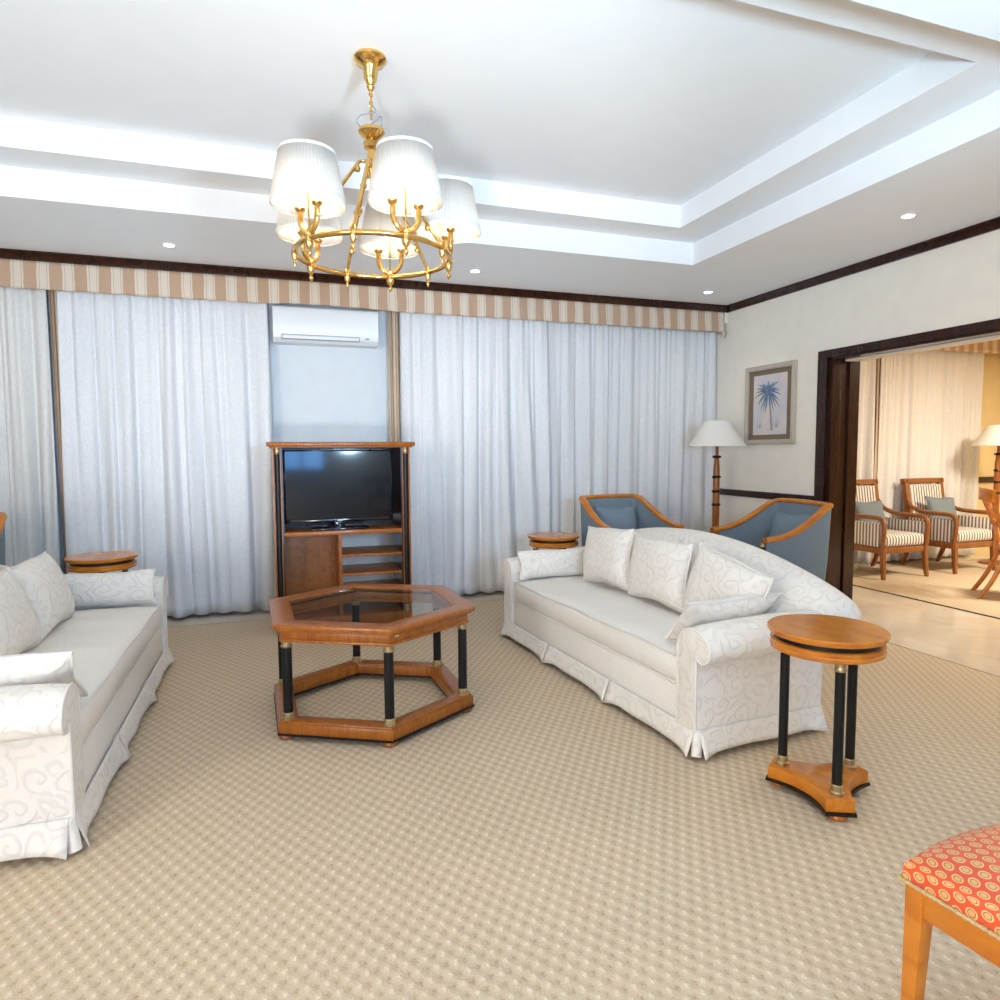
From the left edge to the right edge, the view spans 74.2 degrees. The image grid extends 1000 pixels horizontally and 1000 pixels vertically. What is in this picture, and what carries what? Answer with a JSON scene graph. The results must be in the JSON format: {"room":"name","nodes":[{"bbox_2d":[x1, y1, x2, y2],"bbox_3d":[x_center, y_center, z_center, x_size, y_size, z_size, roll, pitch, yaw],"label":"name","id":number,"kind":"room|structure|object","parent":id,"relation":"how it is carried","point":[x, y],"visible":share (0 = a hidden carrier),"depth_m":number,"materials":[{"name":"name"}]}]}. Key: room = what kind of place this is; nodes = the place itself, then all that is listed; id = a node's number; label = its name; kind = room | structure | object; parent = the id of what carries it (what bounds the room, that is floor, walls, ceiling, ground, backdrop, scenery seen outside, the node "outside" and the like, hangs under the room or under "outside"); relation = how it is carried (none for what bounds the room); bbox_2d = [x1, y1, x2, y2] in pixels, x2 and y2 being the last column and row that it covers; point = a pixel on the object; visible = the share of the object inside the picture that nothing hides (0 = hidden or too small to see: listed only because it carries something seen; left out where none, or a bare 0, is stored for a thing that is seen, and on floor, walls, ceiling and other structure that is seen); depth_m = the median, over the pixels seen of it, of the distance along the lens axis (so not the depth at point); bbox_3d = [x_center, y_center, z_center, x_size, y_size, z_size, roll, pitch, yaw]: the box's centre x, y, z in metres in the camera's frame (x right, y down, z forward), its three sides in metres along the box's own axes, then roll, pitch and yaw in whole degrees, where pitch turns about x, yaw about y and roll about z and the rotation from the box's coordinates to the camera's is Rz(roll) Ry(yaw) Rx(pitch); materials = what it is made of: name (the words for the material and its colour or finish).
{"room":"living room","nodes":[
{"label":"living room","id":0,"kind":"room"},
{"bbox_2d":[0,0,999,304],"bbox_3d":[-0.003,-1.858,1.544,8.690,0.440,9.470,-2,4,-19],"label":"ceiling","id":1,"kind":"structure","parent":0,"point":[669,150],"depth_m":3.67,"materials":[{"name":"white paint"}]},
{"bbox_2d":[161,243,176,247],"bbox_3d":[-2.424,-1.865,4.839,0.112,0.006,0.112,-2,4,-19],"label":"recessed light","id":2,"kind":"object","parent":1,"relation":"in","point":[169,245],"visible":1,"depth_m":4.84,"materials":[{"name":"white plastic"}]},
{"bbox_2d":[269,48,480,292],"bbox_3d":[-0.583,-1.591,3.163,1.001,1.005,1.021,-2,4,-19],"label":"chandelier","id":3,"kind":"object","parent":1,"relation":"hanging from","point":[307,192],"visible":1,"depth_m":3.01,"materials":[{"name":"gold metal"}]},
{"bbox_2d":[468,269,481,272],"bbox_3d":[-0.211,-1.931,5.580,0.112,0.006,0.112,-2,4,-19],"label":"recessed light","id":4,"kind":"object","parent":1,"relation":"in","point":[471,270],"visible":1,"depth_m":5.58,"materials":[{"name":"white plastic"}]},
{"bbox_2d":[898,213,917,219],"bbox_3d":[2.667,-1.853,4.319,0.112,0.006,0.112,-2,4,-19],"label":"recessed light","id":5,"kind":"object","parent":1,"relation":"in","point":[909,215],"visible":1,"depth_m":4.32,"materials":[{"name":"white plastic"}]},
{"bbox_3d":[-1.490,-1.852,5.715,8.250,0.170,0.025,-2,4,-19],"label":"trim","id":6,"kind":"structure","parent":1,"relation":"attached to","visible":0},
{"bbox_2d":[57,291,275,617],"bbox_3d":[-2.707,-0.372,5.474,1.611,2.714,0.142,-2,4,-19],"label":"curtain","id":7,"kind":"object","parent":6,"relation":"hanging from","point":[166,402],"visible":0.84,"depth_m":5.47,"materials":[{"name":"white fabric"}]},
{"bbox_2d":[0,259,725,337],"bbox_3d":[-1.484,-1.733,5.681,8.192,0.278,0.132,-2,4,-19],"label":"valance","id":8,"kind":"object","parent":6,"relation":"attached to","point":[24,274],"visible":0.98,"depth_m":5.70,"materials":[{"name":"beige fabric"}]},
{"bbox_2d":[400,312,550,595],"bbox_3d":[-0.202,-0.447,6.319,1.501,2.714,0.147,-2,4,-19],"label":"curtain","id":9,"kind":"object","parent":6,"relation":"hanging from","point":[474,391],"visible":0.89,"depth_m":6.29,"materials":[{"name":"white fabric"}]},
{"bbox_2d":[46,290,999,612],"bbox_3d":[0.647,-0.807,6.829,13.350,3.400,0.150,-2,4,-19],"label":"wall","id":10,"kind":"structure","parent":0,"point":[319,394],"depth_m":6.03,"materials":[{"name":"paint"}]},
{"bbox_2d":[272,306,378,348],"bbox_3d":[-1.537,-1.523,5.838,0.890,0.300,0.215,-2,4,-19],"label":"air conditioner","id":11,"kind":"object","parent":10,"relation":"attached to","point":[298,326],"visible":1,"depth_m":5.75,"materials":[{"name":"white plastic"}]},
{"bbox_2d":[547,321,716,549],"bbox_3d":[1.363,-0.501,6.932,2.137,2.714,0.095,-2,4,-19],"label":"curtain","id":12,"kind":"object","parent":10,"relation":"hanging from","point":[627,404],"visible":0.66,"depth_m":6.90,"materials":[{"name":"white fabric"}]},
{"bbox_2d":[978,477,993,482],"bbox_3d":[4.874,-0.220,8.216,4.090,0.080,0.030,-2,4,-19],"label":"trim","id":13,"kind":"structure","parent":10,"relation":"attached to","point":[980,479],"depth_m":8.72,"materials":[{"name":"brown wood"}]},
{"bbox_2d":[167,553,999,676],"bbox_3d":[2.164,1.266,2.533,13.350,0.120,9.620,-2,4,-19],"label":"floor","id":14,"kind":"structure","parent":0,"point":[972,640],"depth_m":5.43,"materials":[{"name":"beige stone"}]},
{"bbox_2d":[0,287,59,566],"bbox_3d":[-4.421,-0.321,4.911,1.917,2.714,0.124,-2,4,-19],"label":"curtain","id":15,"kind":"object","parent":14,"relation":"on","point":[28,488],"visible":0.8,"depth_m":5.14,"materials":[{"name":"white fabric"}]},
{"bbox_2d":[49,290,66,573],"bbox_3d":[-3.479,-0.351,5.251,0.060,2.714,0.027,-2,4,-19],"label":"drape","id":16,"kind":"object","parent":14,"relation":"on","point":[52,293],"visible":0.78,"depth_m":5.21,"materials":[{"name":"beige fabric"}]},
{"bbox_2d":[388,311,399,578],"bbox_3d":[-0.968,-0.426,6.086,0.094,2.714,0.059,-3,5,-35],"label":"drape","id":17,"kind":"object","parent":14,"relation":"on","point":[394,413],"visible":0.38,"depth_m":6.03,"materials":[{"name":"beige fabric"}]},
{"bbox_2d":[0,600,999,999],"bbox_3d":[-0.101,1.282,1.583,7.574,0.010,8.704,-2,4,-19],"label":"carpet","id":18,"kind":"object","parent":14,"relation":"on","point":[542,840],"visible":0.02,"depth_m":2.31,"materials":[{"name":"brown carpet"}]},
{"bbox_2d":[0,512,6,565],"bbox_3d":[-3.612,0.603,4.203,0.738,0.997,0.671,-1,4,-16],"label":"armchair","id":19,"kind":"object","parent":18,"relation":"on","point":[3,516],"visible":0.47,"depth_m":4.44,"materials":[{"name":"fabric"}]},
{"bbox_2d":[0,564,175,861],"bbox_3d":[-2.267,0.733,3.143,1.012,0.880,2.430,-2,4,-19],"label":"sofa","id":20,"kind":"object","parent":18,"relation":"on","point":[61,750],"visible":0.81,"depth_m":2.42,"materials":[{"name":"white fabric"}]},
{"bbox_2d":[0,568,40,655],"bbox_3d":[-2.247,0.538,2.965,0.211,0.382,0.569,-2,4,-20],"label":"cushion","id":21,"kind":"object","parent":20,"relation":"on","point":[19,625],"visible":0.91,"depth_m":2.96,"materials":[{"name":"white fabric"}]},
{"bbox_2d":[7,551,74,640],"bbox_3d":[-2.439,0.498,3.522,0.211,0.382,0.569,-2,4,-20],"label":"cushion","id":22,"kind":"object","parent":20,"relation":"on","point":[42,580],"visible":0.84,"depth_m":3.39,"materials":[{"name":"white fabric"}]},
{"bbox_2d":[0,651,87,696],"bbox_3d":[-1.830,0.652,2.351,0.587,0.230,0.188,-2,4,-19],"label":"pillow","id":23,"kind":"object","parent":20,"relation":"on","point":[43,667],"visible":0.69,"depth_m":2.33,"materials":[{"name":"white fabric"}]},
{"bbox_2d":[21,606,160,742],"bbox_3d":[-2.154,0.792,3.187,0.670,0.175,1.885,-2,4,-19],"label":"seat cushion","id":24,"kind":"object","parent":20,"relation":"on","point":[107,644],"depth_m":3.27,"materials":[{"name":"white fabric"}]},
{"bbox_2d":[63,568,155,606],"bbox_3d":[-2.418,0.540,4.014,0.586,0.209,0.132,-1,4,-15],"label":"pillow","id":25,"kind":"object","parent":20,"relation":"on","point":[87,589],"visible":0.7,"depth_m":3.99,"materials":[{"name":"white fabric"}]},
{"bbox_2d":[64,551,137,572],"bbox_3d":[-2.736,0.725,4.573,0.438,0.690,0.438,2,5,31],"label":"side table","id":26,"kind":"object","parent":18,"relation":"on","point":[103,561],"visible":0.46,"depth_m":4.42,"materials":[{"name":"brown wood"}]},
{"bbox_2d":[266,442,414,636],"bbox_3d":[-1.273,0.272,5.328,1.110,1.468,0.515,-2,4,-19],"label":"tv cabinet","id":27,"kind":"object","parent":18,"relation":"on","point":[306,560],"visible":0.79,"depth_m":5.29,"materials":[{"name":"brown wood"}]},
{"bbox_2d":[282,450,392,530],"bbox_3d":[-1.274,-0.086,5.236,0.840,0.622,0.200,-2,4,-19],"label":"television","id":28,"kind":"object","parent":27,"relation":"on","point":[337,486],"visible":1,"depth_m":5.21,"materials":[{"name":"black"}]},
{"bbox_2d":[284,523,401,536],"bbox_3d":[-1.276,0.237,5.332,0.890,0.033,0.460,-2,4,-19],"label":"shelf","id":29,"kind":"object","parent":27,"relation":"attached to","point":[291,529],"depth_m":5.20,"materials":[{"name":"brown wood"}]},
{"bbox_2d":[343,579,397,584],"bbox_3d":[-1.073,0.709,5.431,0.470,0.018,0.428,-2,4,-19],"label":"shelf","id":30,"kind":"object","parent":27,"relation":"attached to","point":[383,581],"depth_m":5.56,"materials":[{"name":"brown wood"}]},
{"bbox_2d":[342,545,401,556],"bbox_3d":[-1.075,0.415,5.409,0.470,0.018,0.428,-2,4,-19],"label":"shelf","id":31,"kind":"object","parent":27,"relation":"attached to","point":[380,549],"depth_m":5.35,"materials":[{"name":"brown wood"}]},
{"bbox_2d":[342,562,401,575],"bbox_3d":[-1.074,0.565,5.420,0.470,0.018,0.428,-2,4,-19],"label":"shelf","id":32,"kind":"object","parent":27,"relation":"attached to","point":[387,567],"depth_m":5.34,"materials":[{"name":"brown wood"}]},
{"bbox_2d":[269,583,474,747],"bbox_3d":[-0.709,0.844,3.615,1.018,0.573,1.172,-2,5,-21],"label":"coffee table","id":33,"kind":"object","parent":18,"relation":"on","point":[450,610],"visible":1,"depth_m":3.36,"materials":[{"name":"brown wood"}]},
{"bbox_2d":[527,532,579,549],"bbox_3d":[0.450,0.636,5.557,0.438,0.690,0.438,3,6,41],"label":"side table","id":34,"kind":"object","parent":18,"relation":"on","point":[549,540],"visible":0.52,"depth_m":5.38,"materials":[{"name":"brown wood"}]},
{"bbox_2d":[579,494,684,546],"bbox_3d":[1.113,0.464,5.750,0.738,0.997,0.671,-2,5,-26],"label":"armchair","id":35,"kind":"object","parent":18,"relation":"on","point":[647,515],"visible":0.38,"depth_m":5.90,"materials":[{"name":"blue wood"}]},
{"bbox_2d":[595,505,637,528],"bbox_3d":[1.052,0.237,5.858,0.429,0.380,0.162,-3,5,-28],"label":"cushion","id":36,"kind":"object","parent":35,"relation":"on","point":[622,517],"visible":0.46,"depth_m":5.82,"materials":[{"name":"blue fabric"}]},
{"bbox_2d":[499,527,860,760],"bbox_3d":[0.879,0.644,4.122,1.012,0.880,2.430,-2,5,-23],"label":"sofa","id":37,"kind":"object","parent":18,"relation":"on","point":[711,689],"visible":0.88,"depth_m":3.30,"materials":[{"name":"white fabric"}]},
{"bbox_2d":[517,546,584,579],"bbox_3d":[0.403,0.462,4.872,0.589,0.209,0.127,-2,5,-24],"label":"pillow","id":38,"kind":"object","parent":37,"relation":"on","point":[563,562],"visible":0.86,"depth_m":4.81,"materials":[{"name":"white fabric"}]},
{"bbox_2d":[514,575,681,679],"bbox_3d":[0.769,0.710,4.080,0.670,0.175,1.885,-2,5,-23],"label":"seat cushion","id":39,"kind":"object","parent":37,"relation":"on","point":[631,629],"depth_m":3.88,"materials":[{"name":"white fabric"}]},
{"bbox_2d":[583,526,633,589],"bbox_3d":[0.737,0.386,4.523,0.183,0.435,0.592,-2,5,-24],"label":"cushion","id":40,"kind":"object","parent":37,"relation":"on","point":[607,551],"visible":0.92,"depth_m":4.39,"materials":[{"name":"white fabric"}]},
{"bbox_2d":[627,533,693,612],"bbox_3d":[0.960,0.427,3.995,0.182,0.396,0.568,-2,5,-24],"label":"cushion","id":41,"kind":"object","parent":37,"relation":"on","point":[659,568],"visible":0.95,"depth_m":3.87,"materials":[{"name":"white fabric"}]},
{"bbox_2d":[663,592,781,640],"bbox_3d":[1.096,0.571,3.247,0.590,0.230,0.191,-2,5,-23],"label":"pillow","id":42,"kind":"object","parent":37,"relation":"on","point":[695,613],"visible":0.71,"depth_m":3.15,"materials":[{"name":"white fabric"}]},
{"bbox_2d":[682,541,773,614],"bbox_3d":[1.179,0.492,3.478,0.187,0.493,0.632,-2,5,-23],"label":"cushion","id":43,"kind":"object","parent":37,"relation":"on","point":[714,574],"visible":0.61,"depth_m":3.42,"materials":[{"name":"white fabric"}]},
{"bbox_2d":[688,421,746,526],"bbox_3d":[2.112,0.069,6.464,0.544,1.670,0.544,-2,4,-19],"label":"floor lamp","id":44,"kind":"object","parent":18,"relation":"on","point":[716,434],"visible":0.78,"depth_m":6.29,"materials":[{"name":"cherry wood"},{"name":"black lacquer"},{"name":"white lampshade fabric"}]},
{"bbox_2d":[709,498,833,580],"bbox_3d":[2.108,0.502,5.159,0.671,0.997,0.738,-1,4,-15],"label":"armchair","id":45,"kind":"object","parent":18,"relation":"on","point":[805,546],"visible":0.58,"depth_m":4.89,"materials":[{"name":"blue fabric"}]},
{"bbox_2d":[769,510,811,536],"bbox_3d":[2.246,0.282,5.158,0.166,0.380,0.433,-1,4,-15],"label":"cushion","id":46,"kind":"object","parent":45,"relation":"on","point":[783,522],"visible":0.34,"depth_m":5.15,"materials":[{"name":"blue fabric"}]},
{"bbox_2d":[765,614,890,821],"bbox_3d":[1.293,0.846,2.635,0.438,0.690,0.438,-2,5,-23],"label":"side table","id":47,"kind":"object","parent":18,"relation":"on","point":[839,641],"visible":1,"depth_m":2.57,"materials":[{"name":"brown wood"}]},
{"bbox_2d":[898,824,999,999],"bbox_3d":[1.216,0.774,1.241,0.570,1.028,0.690,-2,4,-19],"label":"dining chair","id":48,"kind":"object","parent":18,"relation":"on","point":[952,886],"visible":1,"depth_m":1.40,"materials":[{"name":"red fabric"}]},
{"bbox_2d":[870,358,879,562],"bbox_3d":[4.501,-0.592,7.943,0.090,2.714,0.036,-2,4,-19],"label":"drape","id":49,"kind":"object","parent":14,"relation":"on","point":[878,359],"visible":0.37,"depth_m":7.91,"materials":[{"name":"beige fabric"}]},
{"bbox_2d":[853,558,999,618],"bbox_3d":[6.194,1.015,4.757,3.504,0.010,6.884,-2,4,-19],"label":"carpet","id":50,"kind":"object","parent":14,"relation":"on","point":[942,587],"visible":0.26,"depth_m":6.80,"materials":[{"name":"brown carpet"}]},
{"bbox_2d":[854,479,929,579],"bbox_3d":[4.261,0.302,7.436,0.674,1.039,0.745,-2,4,-19],"label":"striped armchair","id":51,"kind":"object","parent":50,"relation":"on","point":[901,535],"visible":0.7,"depth_m":7.22,"materials":[{"name":"fabric"}]},
{"bbox_2d":[855,501,887,526],"bbox_3d":[4.169,0.159,7.445,0.412,0.297,0.154,-1,4,-15],"label":"cushion","id":52,"kind":"object","parent":51,"relation":"on","point":[874,507],"visible":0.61,"depth_m":7.41,"materials":[{"name":"fabric"}]},
{"bbox_2d":[885,529,923,547],"bbox_3d":[4.281,0.420,7.388,0.600,0.140,0.560,-2,4,-19],"label":"seat cushion","id":53,"kind":"object","parent":51,"relation":"on","point":[894,538],"depth_m":7.16,"materials":[{"name":"fabric"}]},
{"bbox_2d":[900,478,996,573],"bbox_3d":[5.249,0.273,7.760,0.674,1.039,0.745,-2,4,-19],"label":"striped armchair","id":54,"kind":"object","parent":50,"relation":"on","point":[964,531],"visible":0.7,"depth_m":7.60,"materials":[{"name":"brown wood"}]},
{"bbox_2d":[925,496,956,519],"bbox_3d":[5.226,0.112,7.812,0.426,0.318,0.153,-1,4,-13],"label":"cushion","id":55,"kind":"object","parent":54,"relation":"on","point":[946,504],"visible":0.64,"depth_m":7.78,"materials":[{"name":"fabric"}]},
{"bbox_2d":[957,526,991,542],"bbox_3d":[5.269,0.391,7.712,0.600,0.140,0.560,-2,4,-19],"label":"seat cushion","id":56,"kind":"object","parent":54,"relation":"on","point":[965,534],"depth_m":7.48,"materials":[{"name":"fabric"}]},
{"bbox_2d":[971,487,999,598],"bbox_3d":[4.852,0.400,6.144,0.690,1.028,0.570,2,5,29],"label":"dining chair","id":57,"kind":"object","parent":50,"relation":"on","point":[986,495],"visible":1,"depth_m":6.19,"materials":[{"name":"brown wood"}]},
{"bbox_2d":[971,425,999,564],"bbox_3d":[5.983,-0.062,7.965,0.544,1.670,0.544,-2,4,-19],"label":"floor lamp","id":58,"kind":"object","parent":50,"relation":"on","point":[990,436],"visible":0.72,"depth_m":7.91,"materials":[{"name":"beige fabric"}]},
{"bbox_2d":[716,229,999,525],"bbox_3d":[3.983,-0.310,3.040,0.310,2.930,9.220,-2,4,-19],"label":"wall","id":59,"kind":"structure","parent":0,"point":[958,283],"depth_m":5.92,"materials":[{"name":"beige paint"}]},
{"bbox_2d":[0,248,727,312],"bbox_3d":[-1.476,-1.901,5.670,8.250,0.066,0.052,-2,4,-19],"label":"trim","id":60,"kind":"structure","parent":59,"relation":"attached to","point":[15,254],"depth_m":5.66,"materials":[{"name":"brown wood"}]},
{"bbox_2d":[720,488,813,499],"bbox_3d":[2.586,-0.055,6.662,0.028,0.067,1.515,-2,4,-19],"label":"trim","id":61,"kind":"structure","parent":59,"relation":"attached to","point":[732,492],"depth_m":6.57,"materials":[{"name":"brown wood"}]},
{"bbox_2d":[744,360,797,444],"bbox_3d":[2.626,-0.932,6.446,0.038,0.775,0.685,-2,4,-19],"label":"framed picture","id":62,"kind":"object","parent":59,"relation":"attached to","point":[770,389],"visible":0.97,"depth_m":6.42,"materials":[{"name":"white paper"}]},
{"bbox_2d":[753,371,787,434],"bbox_3d":[2.632,-0.932,6.448,0.002,0.585,0.460,-2,4,-19],"label":"print","id":63,"kind":"object","parent":62,"relation":"attached to","point":[770,388],"depth_m":6.43},
{"bbox_2d":[727,216,999,312],"bbox_3d":[3.842,-1.715,2.767,0.052,0.066,8.985,-2,4,-19],"label":"trim","id":64,"kind":"structure","parent":59,"relation":"attached to","point":[993,224],"depth_m":5.22,"materials":[{"name":"brown wood"}]},
{"bbox_2d":[814,318,999,501],"bbox_3d":[3.296,-0.085,4.553,0.034,2.265,2.922,-2,4,-19],"label":"trim","id":65,"kind":"structure","parent":59,"relation":"attached to","point":[823,356],"depth_m":5.75,"materials":[{"name":"brown wood"}]},
{"bbox_2d":[825,329,999,599],"bbox_3d":[3.459,-0.055,4.611,0.330,2.195,2.690,-2,4,-19],"label":"trim","id":66,"kind":"structure","parent":59,"relation":"attached to","point":[844,376],"depth_m":5.83,"materials":[{"name":"brown wood"}]},
{"bbox_2d":[845,335,999,361],"bbox_3d":[3.477,-1.127,4.540,0.120,0.015,2.590,-2,4,-19],"label":"trim","id":67,"kind":"structure","parent":59,"relation":"attached to","point":[997,337],"depth_m":5.04,"materials":[{"name":"beige paint"}]},
{"bbox_3d":[6.270,-1.879,3.680,4.560,0.100,9.470,-2,4,-19],"label":"ceiling","id":68,"kind":"structure","parent":0,"visible":0},
{"bbox_2d":[936,340,999,353],"bbox_3d":[4.778,-1.960,7.895,4.342,0.300,0.115,-2,4,-19],"label":"valance","id":69,"kind":"object","parent":68,"relation":"hanging from","point":[993,347],"visible":0.11,"depth_m":8.28,"materials":[{"name":"fabric"}]},
{"bbox_2d":[854,359,875,563],"bbox_3d":[3.706,-0.567,7.658,1.553,2.714,0.119,-2,4,-19],"label":"curtain","id":70,"kind":"object","parent":69,"relation":"hanging from","point":[866,421],"visible":0.04,"depth_m":7.86,"materials":[{"name":"white fabric"}]},
{"bbox_2d":[877,350,984,561],"bbox_3d":[5.367,-0.617,8.226,1.707,2.714,0.100,-2,4,-19],"label":"curtain","id":71,"kind":"object","parent":69,"relation":"hanging from","point":[930,404],"visible":0.66,"depth_m":8.19,"materials":[{"name":"white fabric"}]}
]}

